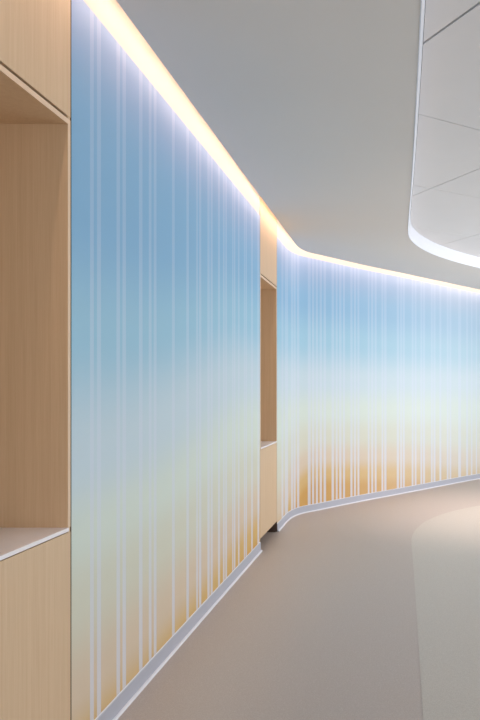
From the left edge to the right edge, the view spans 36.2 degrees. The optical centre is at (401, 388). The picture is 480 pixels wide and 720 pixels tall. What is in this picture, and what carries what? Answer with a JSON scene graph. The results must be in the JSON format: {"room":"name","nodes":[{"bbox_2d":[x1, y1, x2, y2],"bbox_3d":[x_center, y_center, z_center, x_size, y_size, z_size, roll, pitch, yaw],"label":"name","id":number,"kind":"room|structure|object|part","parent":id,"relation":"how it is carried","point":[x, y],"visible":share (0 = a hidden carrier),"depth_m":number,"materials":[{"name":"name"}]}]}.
{"room":"hospital corridor","nodes":[
{"label":"hospital corridor","id":0,"kind":"room"},
{"bbox_2d":[71,0,259,719],"bbox_3d":[-1.277,-0.170,4.324,0.100,3.140,3.450,0,0,0],"label":"wall","id":1,"kind":"structure","parent":0,"point":[165,223],"depth_m":3.40,"materials":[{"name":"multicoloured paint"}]},
{"bbox_2d":[95,542,261,719],"bbox_3d":[-1.216,1.359,4.324,0.022,0.081,3.450,0,0,0],"label":"baseboard","id":2,"kind":"structure","parent":1,"relation":"attached to","point":[122,701],"depth_m":3.68,"materials":[{"name":"grey rubber"}]},
{"bbox_2d":[116,0,479,289],"bbox_3d":[1.728,-1.656,5.626,6.110,0.268,16.452,0,0,0],"label":"ceiling","id":3,"kind":"structure","parent":0,"point":[356,123],"depth_m":3.90,"materials":[{"name":"paint"}]},
{"bbox_3d":[0.159,-1.656,5.826,0.145,0.012,0.312,0,0,0],"label":"panel","id":4,"kind":"part","parent":3,"relation":"part of","materials":[{"name":"white paint"}]},
{"bbox_3d":[0.278,-1.656,7.591,0.748,0.012,0.548,0,0,-33],"label":"panel","id":5,"kind":"part","parent":3,"relation":"part of","materials":[{"name":"white paint"}]},
{"bbox_2d":[408,0,479,267],"bbox_3d":[1.667,-1.603,4.175,3.225,0.163,12.556,0,0,0],"label":"ceiling recess","id":6,"kind":"object","parent":3,"relation":"on","point":[444,84],"depth_m":4.50,"materials":[{"name":"white paint"}]},
{"bbox_3d":[0.492,-1.656,6.664,1.411,0.012,1.220,0,0,-33],"label":"panel","id":7,"kind":"part","parent":3,"relation":"part of","materials":[{"name":"white paint"}]},
{"bbox_3d":[0.498,-1.656,4.981,0.816,0.012,1.550,0,0,0],"label":"panel","id":8,"kind":"part","parent":3,"relation":"part of","materials":[{"name":"white paint"}]},
{"bbox_3d":[0.648,-1.656,3.828,1.432,0.012,1.222,0,0,-33],"label":"panel","id":9,"kind":"part","parent":3,"relation":"part of","materials":[{"name":"white paint"}]},
{"bbox_3d":[0.238,-1.656,3.033,0.273,0.012,0.595,0,0,0],"label":"panel","id":10,"kind":"part","parent":3,"relation":"part of","materials":[{"name":"white paint"}]},
{"bbox_3d":[1.167,-1.656,5.640,1.411,0.012,1.220,0,0,-33],"label":"panel","id":11,"kind":"part","parent":3,"relation":"part of","materials":[{"name":"white paint"}]},
{"bbox_3d":[1.057,-1.656,8.406,1.432,0.012,1.052,0,0,-33],"label":"panel","id":12,"kind":"part","parent":3,"relation":"part of","materials":[{"name":"white paint"}]},
{"bbox_2d":[118,479,479,719],"bbox_3d":[1.523,1.424,5.600,6.500,0.051,16.400,0,0,0],"label":"floor","id":13,"kind":"structure","parent":0,"point":[369,609],"depth_m":4.11,"materials":[{"name":"grey plastic"}]},
{"bbox_2d":[0,0,70,719],"bbox_3d":[-1.435,-0.150,2.192,0.424,3.100,0.814,0,0,0],"label":"tall cabinet","id":14,"kind":"object","parent":13,"relation":"on","point":[35,35],"visible":1,"depth_m":2.57,"materials":[{"name":"brown wood"}]},
{"bbox_2d":[0,528,68,560],"bbox_3d":[-1.429,0.516,2.188,0.412,0.014,0.768,0,0,0],"label":"countertop","id":15,"kind":"structure","parent":14,"relation":"on","point":[13,541],"depth_m":2.40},
{"bbox_3d":[-1.438,-0.202,2.582,0.418,2.997,0.019,0,0,0],"label":"panel","id":16,"kind":"part","parent":14,"relation":"part of","materials":[{"name":"brown wood"}]},
{"bbox_3d":[-1.236,-1.352,2.188,0.019,0.696,0.806,0,0,0],"label":"door","id":17,"kind":"part","parent":14,"relation":"part of","materials":[{"name":"brown wood"}]},
{"bbox_3d":[-1.236,0.912,2.188,0.019,0.770,0.806,0,0,0],"label":"door","id":18,"kind":"part","parent":14,"relation":"part of","materials":[{"name":"brown wood"}]},
{"bbox_2d":[260,197,276,538],"bbox_3d":[-1.435,-0.150,6.464,0.424,3.100,0.814,0,0,0],"label":"tall cabinet","id":19,"kind":"object","parent":13,"relation":"on","point":[268,221],"visible":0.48,"depth_m":6.74,"materials":[{"name":"brown wood"}]},
{"bbox_3d":[-1.236,-1.352,6.460,0.019,0.696,0.806,0,0,0],"label":"door","id":20,"kind":"part","parent":19,"relation":"part of","materials":[{"name":"brown wood"}]},
{"bbox_3d":[-1.236,0.912,6.460,0.019,0.770,0.806,0,0,0],"label":"door","id":21,"kind":"part","parent":19,"relation":"part of","materials":[{"name":"brown wood"}]},
{"bbox_2d":[260,441,276,448],"bbox_3d":[-1.429,0.516,6.460,0.412,0.014,0.768,0,0,0],"label":"countertop","id":22,"kind":"structure","parent":19,"relation":"on","point":[264,444],"depth_m":6.54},
{"bbox_3d":[-1.438,-0.202,6.854,0.418,2.997,0.019,0,0,0],"label":"panel","id":23,"kind":"part","parent":19,"relation":"part of","materials":[{"name":"brown wood"}]},
{"bbox_3d":[-1.443,1.349,6.854,0.408,0.103,0.019,0,0,0],"label":"foot panel","id":24,"kind":"part","parent":19,"relation":"part of","materials":[{"name":"beige wood"}]},
{"bbox_2d":[277,220,479,522],"bbox_3d":[1.416,-0.170,10.622,0.914,3.140,9.263,0,0,41],"label":"wall","id":25,"kind":"structure","parent":0,"point":[378,370],"depth_m":8.80,"materials":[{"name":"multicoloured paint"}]},
{"bbox_2d":[277,473,479,531],"bbox_3d":[1.472,1.359,10.596,0.833,0.081,9.166,0,0,41],"label":"baseboard","id":26,"kind":"structure","parent":25,"relation":"attached to","point":[292,513],"depth_m":8.81,"materials":[{"name":"grey metal"}]}
]}

